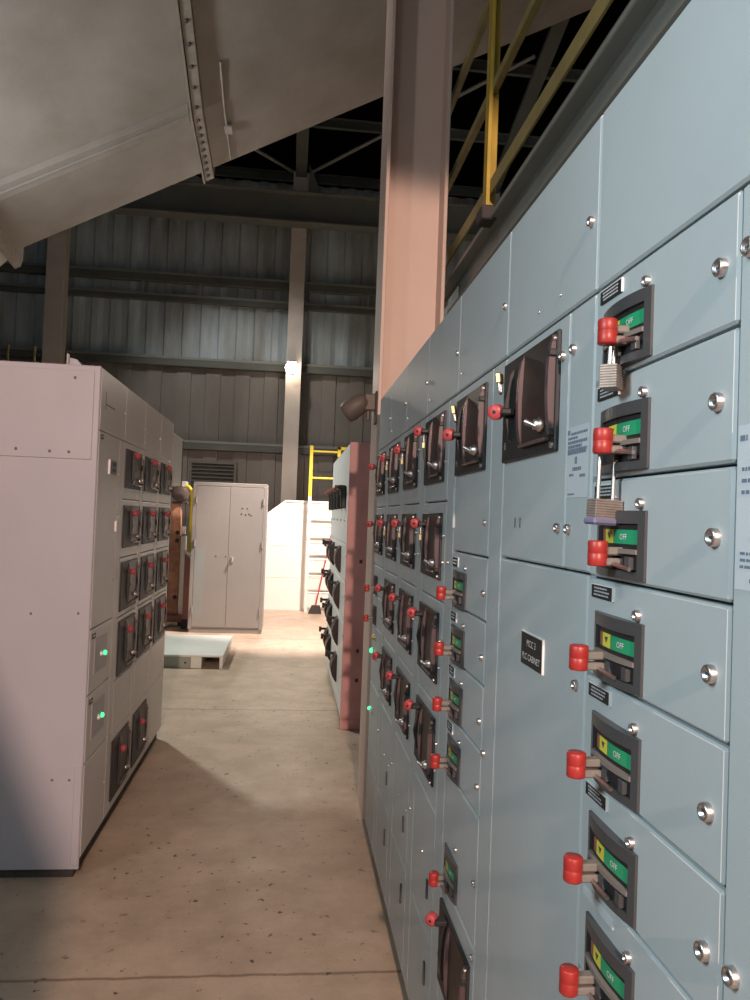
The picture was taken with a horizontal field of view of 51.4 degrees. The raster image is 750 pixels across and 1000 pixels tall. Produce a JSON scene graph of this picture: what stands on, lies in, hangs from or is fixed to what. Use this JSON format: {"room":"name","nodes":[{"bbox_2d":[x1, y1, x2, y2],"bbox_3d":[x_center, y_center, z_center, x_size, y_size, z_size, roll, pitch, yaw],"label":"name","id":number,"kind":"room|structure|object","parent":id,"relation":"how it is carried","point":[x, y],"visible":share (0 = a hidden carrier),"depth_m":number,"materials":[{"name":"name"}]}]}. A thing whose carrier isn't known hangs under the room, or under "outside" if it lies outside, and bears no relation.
{"room":"electrical room","nodes":[
{"label":"electrical room","id":0,"kind":"room"},
{"bbox_2d":[0,599,407,999],"bbox_3d":[-2.765,1.718,1.678,23.000,0.120,32.000,2,-1,-6],"label":"floor","id":1,"kind":"structure","parent":0,"point":[236,861],"depth_m":3.76,"materials":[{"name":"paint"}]},
{"bbox_2d":[0,344,39,361],"bbox_3d":[-5.875,-0.302,12.651,1.800,4.220,1.200,2,-1,-6],"label":"guardrail","id":2,"kind":"object","parent":1,"relation":"on","point":[7,352],"visible":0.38,"depth_m":12.16,"materials":[{"name":"metal"}]},
{"bbox_2d":[42,228,70,363],"bbox_3d":[-6.630,-2.640,16.052,0.360,9.000,0.330,2,-1,-6],"label":"wall column","id":3,"kind":"structure","parent":1,"relation":"on","point":[58,245],"depth_m":15.93,"materials":[{"name":"grey metal"}]},
{"bbox_2d":[0,353,126,877],"bbox_3d":[-1.660,0.507,3.903,0.640,2.490,0.588,2,-1,-6],"label":"switchgear section","id":4,"kind":"object","parent":1,"relation":"on","point":[62,426],"depth_m":3.64,"materials":[{"name":"grey metal"}]},
{"bbox_2d":[102,388,145,826],"bbox_3d":[-1.708,0.571,4.479,0.673,2.388,0.569,2,-1,-6],"label":"switchgear section","id":5,"kind":"object","parent":1,"relation":"on","point":[133,470],"visible":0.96,"depth_m":4.43,"materials":[{"name":"grey metal"}]},
{"bbox_2d":[118,723,129,784],"bbox_3d":[-1.447,1.462,4.503,0.015,0.289,0.243,2,-1,-6],"label":"switch","id":6,"kind":"object","parent":5,"relation":"attached to","point":[124,731],"depth_m":4.49,"materials":[{"name":"grey plastic"}]},
{"bbox_2d":[124,614,136,664],"bbox_3d":[-1.427,0.812,4.560,0.015,0.267,0.249,2,-1,-6],"label":"switch","id":7,"kind":"object","parent":5,"relation":"attached to","point":[131,620],"depth_m":4.57,"materials":[{"name":"grey"}]},
{"bbox_2d":[127,559,138,603],"bbox_3d":[-1.415,0.474,4.569,0.015,0.242,0.249,2,-1,-6],"label":"switch","id":8,"kind":"object","parent":5,"relation":"attached to","point":[132,563],"depth_m":4.57,"materials":[{"name":"grey"}]},
{"bbox_2d":[130,506,140,542],"bbox_3d":[-1.402,0.144,4.577,0.015,0.210,0.249,2,-1,-6],"label":"switch","id":9,"kind":"object","parent":5,"relation":"attached to","point":[135,536],"depth_m":4.58,"materials":[{"name":"grey metal"}]},
{"bbox_2d":[133,452,143,486],"bbox_3d":[-1.390,-0.176,4.584,0.015,0.194,0.249,2,-1,-6],"label":"switch","id":10,"kind":"object","parent":5,"relation":"attached to","point":[138,474],"depth_m":4.59,"materials":[{"name":"grey"}]},
{"bbox_2d":[124,403,161,790],"bbox_3d":[-1.770,0.583,5.051,0.673,2.388,0.580,2,-1,-6],"label":"switchgear section","id":11,"kind":"object","parent":1,"relation":"on","point":[149,518],"visible":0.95,"depth_m":5.00,"materials":[{"name":"grey metal"}]},
{"bbox_2d":[138,701,147,753],"bbox_3d":[-1.508,1.474,5.069,0.015,0.289,0.243,2,-1,-6],"label":"switch","id":12,"kind":"object","parent":11,"relation":"attached to","point":[143,707],"depth_m":5.06,"materials":[{"name":"grey"}]},
{"bbox_2d":[143,603,152,647],"bbox_3d":[-1.488,0.824,5.127,0.015,0.267,0.249,2,-1,-6],"label":"switch","id":13,"kind":"object","parent":11,"relation":"attached to","point":[148,607],"depth_m":5.12,"materials":[{"name":"grey"}]},
{"bbox_2d":[146,555,154,593],"bbox_3d":[-1.476,0.486,5.135,0.015,0.242,0.249,2,-1,-6],"label":"switch","id":14,"kind":"object","parent":11,"relation":"attached to","point":[150,572],"depth_m":5.12,"materials":[{"name":"grey"}]},
{"bbox_2d":[148,507,157,539],"bbox_3d":[-1.464,0.155,5.143,0.015,0.210,0.249,2,-1,-6],"label":"switch","id":15,"kind":"object","parent":11,"relation":"attached to","point":[152,520],"depth_m":5.13,"materials":[{"name":"grey metal"}]},
{"bbox_2d":[150,459,159,489],"bbox_3d":[-1.452,-0.165,5.151,0.015,0.194,0.249,2,-1,-6],"label":"switch","id":16,"kind":"object","parent":11,"relation":"attached to","point":[155,469],"depth_m":5.14,"materials":[{"name":"grey plastic"}]},
{"bbox_2d":[142,415,173,760],"bbox_3d":[-1.832,0.594,5.626,0.673,2.388,0.573,2,-1,-6],"label":"switchgear section","id":17,"kind":"object","parent":1,"relation":"on","point":[167,427],"visible":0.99,"depth_m":5.58,"materials":[{"name":"grey metal"}]},
{"bbox_2d":[159,594,166,634],"bbox_3d":[-1.551,0.835,5.704,0.015,0.267,0.249,2,-1,-6],"label":"switch","id":18,"kind":"object","parent":17,"relation":"attached to","point":[162,597],"depth_m":5.69,"materials":[{"name":"grey"}]},
{"bbox_2d":[161,551,168,585],"bbox_3d":[-1.538,0.497,5.713,0.015,0.242,0.249,2,-1,-6],"label":"switch","id":19,"kind":"object","parent":17,"relation":"attached to","point":[164,554],"depth_m":5.70,"materials":[{"name":"grey plastic"}]},
{"bbox_2d":[163,508,170,537],"bbox_3d":[-1.526,0.167,5.721,0.015,0.210,0.249,2,-1,-6],"label":"switch","id":20,"kind":"object","parent":17,"relation":"attached to","point":[166,519],"depth_m":5.71,"materials":[{"name":"grey"}]},
{"bbox_2d":[165,465,172,492],"bbox_3d":[-1.514,-0.153,5.728,0.015,0.194,0.249,2,-1,-6],"label":"switch","id":21,"kind":"object","parent":17,"relation":"attached to","point":[168,473],"depth_m":5.72,"materials":[{"name":"grey"}]},
{"bbox_2d":[166,613,181,625],"bbox_3d":[-3.296,1.811,12.031,0.860,0.160,0.700,2,-1,-6],"label":"machine skid","id":22,"kind":"object","parent":1,"relation":"on","point":[177,617],"visible":0.07,"depth_m":11.71,"materials":[{"name":"red metal"}]},
{"bbox_2d":[167,503,182,613],"bbox_3d":[-3.071,0.896,11.940,0.155,1.680,0.166,2,-1,-6],"label":"upright","id":23,"kind":"object","parent":22,"relation":"on","point":[176,509],"visible":0.94,"depth_m":11.87,"materials":[{"name":"orange paint"}]},
{"bbox_2d":[171,433,183,485],"bbox_3d":[-1.856,0.642,6.174,0.506,2.318,0.514,2,-1,-6],"label":"box","id":24,"kind":"object","parent":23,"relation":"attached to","point":[178,443],"visible":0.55,"depth_m":6.23,"materials":[{"name":"grey metal"}]},
{"bbox_2d":[171,481,189,503],"bbox_3d":[-2.980,-0.116,11.959,0.240,0.340,0.330,2,-1,-6],"label":"motor","id":25,"kind":"object","parent":23,"relation":"on","point":[180,494],"visible":0.86,"depth_m":11.80,"materials":[{"name":"grey metal"}]},
{"bbox_2d":[178,526,186,613],"bbox_3d":[-2.945,1.071,11.948,0.070,1.340,0.150,2,-1,-6],"label":"conduit trunking","id":26,"kind":"object","parent":23,"relation":"attached to","point":[183,538],"visible":0.88,"depth_m":11.88,"materials":[{"name":"grey metal"}]},
{"bbox_2d":[181,550,190,628],"bbox_3d":[-2.782,1.318,11.554,0.120,1.160,0.140,2,-1,-6],"label":"pedestal","id":27,"kind":"object","parent":1,"relation":"on","point":[184,621],"visible":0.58,"depth_m":11.49,"materials":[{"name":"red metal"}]},
{"bbox_2d":[185,484,192,553],"bbox_3d":[-2.802,0.831,11.702,0.186,2.138,0.120,2,-1,-6],"label":"hoop","id":28,"kind":"object","parent":1,"relation":"on","point":[189,487],"visible":0.34,"depth_m":11.69,"materials":[{"name":"yellow paint"}]},
{"bbox_2d":[164,634,232,668],"bbox_3d":[-2.265,1.787,9.281,1.020,0.150,1.430,2,-1,-6],"label":"platform","id":29,"kind":"object","parent":1,"relation":"on","point":[180,651],"visible":0.53,"depth_m":8.96,"materials":[{"name":"grey metal"}]},
{"bbox_2d":[187,482,268,633],"bbox_3d":[-2.143,0.839,11.452,1.056,2.160,0.538,2,-1,-6],"label":"storage cabinet","id":30,"kind":"object","parent":1,"relation":"on","point":[229,532],"visible":1,"depth_m":11.22,"materials":[{"name":"beige metal"}]},
{"bbox_2d":[264,500,331,610],"bbox_3d":[-1.003,1.046,15.051,3.900,2.005,1.520,2,-1,-6],"label":"partition wall","id":31,"kind":"structure","parent":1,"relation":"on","point":[287,522],"depth_m":14.26,"materials":[{"name":"paint"}]},
{"bbox_2d":[281,164,319,502],"bbox_3d":[-1.579,-2.539,16.596,0.640,9.200,0.330,2,-1,-6],"label":"wall column","id":32,"kind":"structure","parent":1,"relation":"on","point":[298,235],"depth_m":16.43,"materials":[{"name":"grey metal"}]},
{"bbox_2d":[285,360,297,373],"bbox_3d":[-1.732,-2.773,16.228,0.279,0.320,0.380,2,-1,-6],"label":"wall lamp","id":33,"kind":"object","parent":32,"relation":"attached to","point":[291,367],"visible":1,"depth_m":16.09,"materials":[{"name":"grey"}]},
{"bbox_2d":[107,181,480,240],"bbox_3d":[-3.995,-6.175,16.067,23.000,0.660,0.350,2,-1,-6],"label":"steel beam","id":34,"kind":"structure","parent":32,"relation":"attached to","point":[186,200],"depth_m":16.22,"materials":[{"name":"grey metal"}]},
{"bbox_2d":[308,535,330,613],"bbox_3d":[-0.926,1.299,13.991,0.217,1.454,0.591,1,-2,40],"label":"broom","id":35,"kind":"object","parent":1,"relation":"on","point":[314,609],"visible":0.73,"depth_m":13.81,"materials":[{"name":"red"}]},
{"bbox_2d":[304,445,346,611],"bbox_3d":[-0.846,0.532,14.158,0.780,3.000,0.190,2,-1,-6],"label":"ladder","id":36,"kind":"object","parent":1,"relation":"on","point":[308,542],"visible":0.62,"depth_m":14.04,"materials":[{"name":"yellow metal"}]},
{"bbox_2d":[319,461,335,665],"bbox_3d":[-0.324,0.750,8.788,0.550,2.343,0.528,2,-1,-6],"label":"electrical cabinet","id":37,"kind":"object","parent":1,"relation":"on","point":[328,600],"visible":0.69,"depth_m":8.79,"materials":[{"name":"grey metal"}]},
{"bbox_2d":[323,627,328,646],"bbox_3d":[-0.558,1.563,8.771,0.055,0.240,0.240,2,-1,-6],"label":"switch","id":38,"kind":"object","parent":37,"relation":"attached to","point":[326,629],"depth_m":8.67,"materials":[{"name":"black plastic"}]},
{"bbox_2d":[324,598,329,616],"bbox_3d":[-0.546,1.233,8.779,0.055,0.240,0.240,2,-1,-6],"label":"switch","id":39,"kind":"object","parent":37,"relation":"attached to","point":[327,600],"depth_m":8.68,"materials":[{"name":"black plastic"}]},
{"bbox_2d":[325,569,330,588],"bbox_3d":[-0.534,0.904,8.787,0.055,0.240,0.240,2,-1,-6],"label":"switch","id":40,"kind":"object","parent":37,"relation":"attached to","point":[328,571],"depth_m":8.68,"materials":[{"name":"black plastic"}]},
{"bbox_2d":[326,540,331,560],"bbox_3d":[-0.521,0.574,8.795,0.055,0.240,0.240,2,-1,-6],"label":"switch","id":41,"kind":"object","parent":37,"relation":"attached to","point":[327,548],"depth_m":8.69,"materials":[{"name":"black plastic"}]},
{"bbox_2d":[321,458,338,677],"bbox_3d":[-0.267,0.739,8.261,0.550,2.343,0.528,2,-1,-6],"label":"electrical cabinet","id":42,"kind":"object","parent":1,"relation":"on","point":[328,642],"visible":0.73,"depth_m":8.18,"materials":[{"name":"grey metal"}]},
{"bbox_2d":[325,634,330,659],"bbox_3d":[-0.501,1.552,8.244,0.055,0.240,0.240,2,-1,-6],"label":"switch","id":43,"kind":"object","parent":42,"relation":"attached to","point":[328,640],"depth_m":8.13,"materials":[{"name":"black plastic"}]},
{"bbox_2d":[326,603,331,627],"bbox_3d":[-0.489,1.223,8.252,0.055,0.240,0.240,2,-1,-6],"label":"switch","id":44,"kind":"object","parent":42,"relation":"attached to","point":[329,609],"depth_m":8.13,"materials":[{"name":"black plastic"}]},
{"bbox_2d":[327,572,333,595],"bbox_3d":[-0.477,0.893,8.260,0.055,0.240,0.240,2,-1,-6],"label":"switch","id":45,"kind":"object","parent":42,"relation":"attached to","point":[331,575],"depth_m":8.14,"materials":[{"name":"black plastic"}]},
{"bbox_2d":[328,542,334,564],"bbox_3d":[-0.464,0.563,8.268,0.055,0.240,0.240,2,-1,-6],"label":"switch","id":46,"kind":"object","parent":42,"relation":"attached to","point":[330,553],"depth_m":8.15,"materials":[{"name":"black plastic"}]},
{"bbox_2d":[325,449,345,702],"bbox_3d":[-0.153,0.718,7.207,0.550,2.343,0.528,2,-1,-6],"label":"electrical cabinet","id":47,"kind":"object","parent":1,"relation":"on","point":[336,592],"visible":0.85,"depth_m":7.09,"materials":[{"name":"grey metal"}]},
{"bbox_2d":[329,651,336,681],"bbox_3d":[-0.387,1.531,7.191,0.055,0.240,0.240,2,-1,-6],"label":"switch","id":48,"kind":"object","parent":47,"relation":"attached to","point":[333,660],"depth_m":7.07,"materials":[{"name":"black plastic"}]},
{"bbox_2d":[331,616,338,644],"bbox_3d":[-0.375,1.201,7.199,0.055,0.240,0.240,2,-1,-6],"label":"switch","id":49,"kind":"object","parent":47,"relation":"attached to","point":[335,623],"depth_m":7.08,"materials":[{"name":"black plastic"}]},
{"bbox_2d":[332,580,339,608],"bbox_3d":[-0.363,0.872,7.207,0.055,0.240,0.240,2,-1,-6],"label":"switch","id":50,"kind":"object","parent":47,"relation":"attached to","point":[336,589],"depth_m":7.09,"materials":[{"name":"black plastic"}]},
{"bbox_2d":[333,545,340,572],"bbox_3d":[-0.350,0.542,7.215,0.055,0.240,0.240,2,-1,-6],"label":"switch","id":51,"kind":"object","parent":47,"relation":"attached to","point":[337,555],"depth_m":7.10,"materials":[{"name":"black plastic"}]},
{"bbox_2d":[329,453,342,688],"bbox_3d":[-0.210,0.728,7.734,0.550,2.343,0.528,2,-1,-6],"label":"electrical cabinet","id":52,"kind":"object","parent":1,"relation":"on","point":[340,457],"visible":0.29,"depth_m":7.76,"materials":[{"name":"grey metal"}]},
{"bbox_2d":[335,442,370,728],"bbox_3d":[-0.092,0.706,6.668,0.555,2.345,0.554,2,-1,-6],"label":"electrical cabinet","id":53,"kind":"object","parent":1,"relation":"on","point":[354,496],"visible":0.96,"depth_m":6.39,"materials":[{"name":"red metal"}]},
{"bbox_2d":[363,385,392,859],"bbox_3d":[0.232,0.639,4.001,0.562,2.372,0.506,2,-1,-6],"label":"electrical cabinet","id":54,"kind":"object","parent":1,"relation":"on","point":[381,481],"visible":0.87,"depth_m":3.96,"materials":[{"name":"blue metal"}]},
{"bbox_2d":[375,515,381,550],"bbox_3d":[0.017,0.168,3.998,0.015,0.183,0.187,2,-1,-6],"label":"switch","id":55,"kind":"object","parent":54,"relation":"attached to","point":[378,530],"depth_m":3.95,"materials":[{"name":"grey metal"}]},
{"bbox_2d":[377,453,383,491],"bbox_3d":[0.028,-0.141,4.006,0.015,0.194,0.187,2,-1,-6],"label":"switch","id":56,"kind":"object","parent":54,"relation":"attached to","point":[380,468],"depth_m":3.98,"materials":[{"name":"grey plastic"}]},
{"bbox_2d":[372,364,408,916],"bbox_3d":[0.286,0.629,3.496,0.562,2.372,0.506,2,-1,-6],"label":"electrical cabinet","id":57,"kind":"object","parent":1,"relation":"on","point":[389,656],"visible":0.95,"depth_m":3.43,"materials":[{"name":"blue metal"}]},
{"bbox_2d":[382,652,389,699],"bbox_3d":[0.048,0.784,3.478,0.015,0.183,0.187,2,-1,-6],"label":"switch","id":58,"kind":"object","parent":57,"relation":"attached to","point":[386,657],"depth_m":3.47,"materials":[{"name":"grey"}]},
{"bbox_2d":[384,582,392,628],"bbox_3d":[0.060,0.468,3.486,0.015,0.194,0.187,2,-1,-6],"label":"switch","id":59,"kind":"object","parent":57,"relation":"attached to","point":[388,605],"depth_m":3.48,"materials":[{"name":"grey plastic"}]},
{"bbox_2d":[387,515,395,556],"bbox_3d":[0.071,0.157,3.493,0.015,0.183,0.187,2,-1,-6],"label":"switch","id":60,"kind":"object","parent":57,"relation":"attached to","point":[391,531],"depth_m":3.44,"materials":[{"name":"grey metal"}]},
{"bbox_2d":[389,443,397,487],"bbox_3d":[0.083,-0.152,3.501,0.015,0.194,0.187,2,-1,-6],"label":"switch","id":61,"kind":"object","parent":57,"relation":"attached to","point":[393,464],"depth_m":3.49,"materials":[{"name":"grey"}]},
{"bbox_2d":[357,0,454,819],"bbox_3d":[0.202,-1.111,4.702,0.368,5.900,0.340,2,-1,-6],"label":"steel column","id":62,"kind":"structure","parent":1,"relation":"on","point":[412,234],"depth_m":4.71,"materials":[{"name":"beige paint"}]},
{"bbox_2d":[340,391,377,424],"bbox_3d":[-0.097,-0.540,4.553,0.213,0.190,0.136,2,-1,-6],"label":"floodlight","id":63,"kind":"object","parent":62,"relation":"attached to","point":[354,407],"visible":1,"depth_m":4.51,"materials":[{"name":"grey plastic"}]},
{"bbox_2d":[385,336,430,990],"bbox_3d":[0.341,0.619,2.991,0.562,2.372,0.506,2,-1,-6],"label":"electrical cabinet","id":64,"kind":"object","parent":1,"relation":"on","point":[407,670],"visible":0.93,"depth_m":2.92,"materials":[{"name":"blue metal"}]},
{"bbox_2d":[397,675,407,732],"bbox_3d":[0.103,0.773,2.973,0.015,0.183,0.187,2,-1,-6],"label":"switch","id":65,"kind":"object","parent":64,"relation":"attached to","point":[402,688],"depth_m":2.96,"materials":[{"name":"grey"}]},
{"bbox_2d":[399,592,410,648],"bbox_3d":[0.114,0.457,2.981,0.015,0.194,0.187,2,-1,-6],"label":"switch","id":66,"kind":"object","parent":64,"relation":"attached to","point":[405,621],"depth_m":2.97,"materials":[{"name":"grey"}]},
{"bbox_2d":[402,514,413,563],"bbox_3d":[0.126,0.147,2.988,0.015,0.183,0.187,2,-1,-6],"label":"switch","id":67,"kind":"object","parent":64,"relation":"attached to","point":[408,532],"depth_m":2.97,"materials":[{"name":"grey"}]},
{"bbox_2d":[405,432,416,483],"bbox_3d":[0.137,-0.162,2.996,0.015,0.194,0.187,2,-1,-6],"label":"switch","id":68,"kind":"object","parent":64,"relation":"attached to","point":[411,447],"depth_m":2.98,"materials":[{"name":"grey"}]},
{"bbox_2d":[404,296,461,999],"bbox_3d":[0.396,0.609,2.486,0.562,2.372,0.506,2,-1,-6],"label":"electrical cabinet","id":69,"kind":"object","parent":1,"relation":"on","point":[437,542],"visible":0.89,"depth_m":2.43,"materials":[{"name":"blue metal"}]},
{"bbox_2d":[418,526,421,540],"bbox_3d":[0.155,0.113,2.635,0.012,0.048,0.018,2,-1,15],"label":"padlock","id":70,"kind":"object","parent":69,"relation":"attached to","point":[420,534],"visible":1,"depth_m":2.63,"materials":[{"name":"brown metal"}]},
{"bbox_2d":[422,435,424,448],"bbox_3d":[0.166,-0.198,2.643,0.012,0.048,0.018,2,-1,15],"label":"padlock","id":71,"kind":"object","parent":69,"relation":"attached to","point":[423,442],"visible":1,"depth_m":2.63,"materials":[{"name":"brown"}]},
{"bbox_2d":[417,706,432,777],"bbox_3d":[0.157,0.763,2.468,0.015,0.183,0.187,2,-1,-6],"label":"switch","id":72,"kind":"object","parent":69,"relation":"attached to","point":[425,722],"depth_m":2.45,"materials":[{"name":"grey"}]},
{"bbox_2d":[421,607,435,676],"bbox_3d":[0.169,0.447,2.476,0.015,0.194,0.187,2,-1,-6],"label":"switch","id":73,"kind":"object","parent":69,"relation":"attached to","point":[428,630],"depth_m":2.47,"materials":[{"name":"grey plastic"}]},
{"bbox_2d":[424,514,439,573],"bbox_3d":[0.180,0.137,2.483,0.015,0.183,0.187,2,-1,-6],"label":"switch","id":74,"kind":"object","parent":69,"relation":"attached to","point":[432,529],"depth_m":2.46,"materials":[{"name":"grey metal"}]},
{"bbox_2d":[428,413,443,477],"bbox_3d":[0.192,-0.172,2.491,0.015,0.194,0.187,2,-1,-6],"label":"switch","id":75,"kind":"object","parent":69,"relation":"attached to","point":[435,438],"depth_m":2.47,"materials":[{"name":"grey"}]},
{"bbox_2d":[425,232,511,999],"bbox_3d":[0.449,0.598,1.981,0.564,2.372,0.506,2,-1,-6],"label":"electrical cabinet","id":76,"kind":"object","parent":1,"relation":"on","point":[462,921],"visible":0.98,"depth_m":1.93,"materials":[{"name":"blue metal"}]},
{"bbox_2d":[451,405,456,422],"bbox_3d":[0.215,-0.234,2.128,0.015,0.049,0.020,2,-1,21],"label":"padlock","id":77,"kind":"object","parent":76,"relation":"attached to","point":[453,407],"visible":1,"depth_m":2.12,"materials":[{"name":"brown"}]},
{"bbox_2d":[443,926,465,999],"bbox_3d":[0.196,1.206,1.940,0.015,0.198,0.192,2,-1,-6],"label":"switch","id":78,"kind":"object","parent":76,"relation":"attached to","point":[454,963],"depth_m":1.96,"materials":[{"name":"grey"}]},
{"bbox_2d":[461,385,484,465],"bbox_3d":[0.247,-0.185,1.982,0.015,0.189,0.185,2,-1,-6],"label":"switch","id":79,"kind":"object","parent":76,"relation":"attached to","point":[473,417],"depth_m":1.96,"materials":[{"name":"grey plastic"}]},
{"bbox_2d":[495,191,499,204],"bbox_3d":[2.366,-2.281,17.017,0.350,9.000,0.330,2,-1,-6],"label":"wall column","id":80,"kind":"structure","parent":1,"relation":"on","point":[497,197],"depth_m":16.97,"materials":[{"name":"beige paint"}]},
{"bbox_2d":[487,115,603,999],"bbox_3d":[0.505,0.588,1.476,0.561,2.372,0.506,2,-1,-6],"label":"electrical cabinet","id":81,"kind":"object","parent":1,"relation":"on","point":[547,412],"visible":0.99,"depth_m":1.41,"materials":[{"name":"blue metal"}]},
{"bbox_2d":[495,372,503,394],"bbox_3d":[0.261,-0.243,1.637,0.014,0.047,0.022,1,-2,27],"label":"padlock","id":82,"kind":"object","parent":81,"relation":"attached to","point":[499,379],"visible":1,"depth_m":1.63,"materials":[{"name":"brown metal"}]},
{"bbox_2d":[516,334,555,447],"bbox_3d":[0.302,-0.200,1.477,0.015,0.191,0.196,2,-1,-6],"label":"switch","id":83,"kind":"object","parent":81,"relation":"attached to","point":[536,380],"depth_m":1.46,"materials":[{"name":"grey"}]},
{"bbox_2d":[559,0,749,999],"bbox_3d":[0.559,0.578,0.971,0.561,2.372,0.506,2,-1,-6],"label":"electrical cabinet","id":84,"kind":"object","parent":1,"relation":"on","point":[662,868],"visible":0.96,"depth_m":0.95,"materials":[{"name":"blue metal"}]},
{"bbox_2d":[584,454,622,525],"bbox_3d":[0.324,-0.027,1.094,0.052,0.125,0.028,5,-2,-20],"label":"padlock","id":85,"kind":"object","parent":84,"relation":"on","point":[599,511],"visible":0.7,"depth_m":1.08,"materials":[{"name":"metal"}]},
{"bbox_2d":[599,344,623,391],"bbox_3d":[0.331,-0.190,1.091,0.024,0.070,0.036,1,-2,32],"label":"padlock","id":86,"kind":"object","parent":84,"relation":"hanging from","point":[611,376],"visible":0.96,"depth_m":1.08,"materials":[{"name":"metal"}]},
{"bbox_2d":[0,176,477,577],"bbox_3d":[-3.940,-2.498,16.747,23.545,8.950,0.160,2,-1,-6],"label":"wall","id":87,"kind":"structure","parent":0,"point":[201,404],"depth_m":16.79,"materials":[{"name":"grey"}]},
{"bbox_2d":[0,261,375,455],"bbox_3d":[-4.178,-2.956,16.580,23.000,3.740,0.160,2,-1,-6],"label":"wall beams","id":88,"kind":"structure","parent":87,"relation":"attached to","point":[143,276],"depth_m":16.59,"materials":[{"name":"metal"}]},
{"bbox_2d":[188,460,236,495],"bbox_3d":[-3.454,-0.446,16.597,1.000,0.760,0.120,2,-1,-6],"label":"louver","id":89,"kind":"object","parent":87,"relation":"attached to","point":[191,462],"visible":0.58,"depth_m":16.58,"materials":[{"name":"grey metal"}]},
{"bbox_2d":[198,59,583,197],"bbox_3d":[-3.224,-8.966,9.922,23.000,3.764,13.535,2,-1,-6],"label":"roof beam","id":90,"kind":"structure","parent":87,"relation":"attached to","point":[478,65],"depth_m":15.71,"materials":[{"name":"metal"}]},
{"bbox_2d":[254,54,535,173],"bbox_3d":[-1.794,-7.420,14.796,8.845,0.919,3.556,2,-1,-6],"label":"roof truss","id":91,"kind":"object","parent":87,"relation":"attached to","point":[533,56],"depth_m":15.78,"materials":[{"name":"grey metal"}]},
{"bbox_2d":[296,18,569,193],"bbox_3d":[-0.838,-9.592,7.147,9.340,5.390,20.000,2,-1,-6],"label":"roof beam","id":92,"kind":"structure","parent":87,"relation":"attached to","point":[555,33],"depth_m":14.42,"materials":[{"name":"metal"}]},
{"bbox_2d":[195,0,629,199],"bbox_3d":[-2.247,-11.494,1.802,23.010,8.524,31.600,2,-1,-6],"label":"ceiling","id":93,"kind":"structure","parent":0,"point":[324,145],"depth_m":15.65,"materials":[{"name":"black metal"}]},
{"bbox_2d":[0,0,596,268],"bbox_3d":[-0.932,-5.285,7.054,8.642,8.516,4.390,2,-1,-6],"label":"duct","id":94,"kind":"object","parent":93,"relation":"hanging from","point":[106,106],"visible":1,"depth_m":7.65,"materials":[{"name":"beige metal"}]},
{"bbox_2d":[445,0,630,281],"bbox_3d":[2.353,-1.365,2.596,3.280,0.034,5.800,2,-1,-6],"label":"deck","id":95,"kind":"object","parent":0,"point":[630,0],"depth_m":2.85,"materials":[{"name":"metal"}]},
{"bbox_2d":[445,0,613,268],"bbox_3d":[0.717,-2.020,2.488,0.085,1.285,5.710,2,-1,-6],"label":"guardrail","id":96,"kind":"object","parent":95,"relation":"on","point":[492,12],"visible":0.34,"depth_m":3.79,"materials":[{"name":"metal"}]},
{"bbox_2d":[444,0,684,317],"bbox_3d":[0.767,-1.278,2.423,0.140,0.265,5.800,2,-1,-6],"label":"steel beam","id":97,"kind":"structure","parent":95,"relation":"attached to","point":[641,22],"depth_m":2.77,"materials":[{"name":"grey metal"}]},
{"bbox_2d":[447,0,690,313],"bbox_3d":[0.692,-1.117,2.411,0.104,0.060,5.600,2,-1,-6],"label":"conduit","id":98,"kind":"object","parent":97,"relation":"attached to","point":[683,6],"visible":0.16,"depth_m":2.33,"materials":[{"name":"metal"}]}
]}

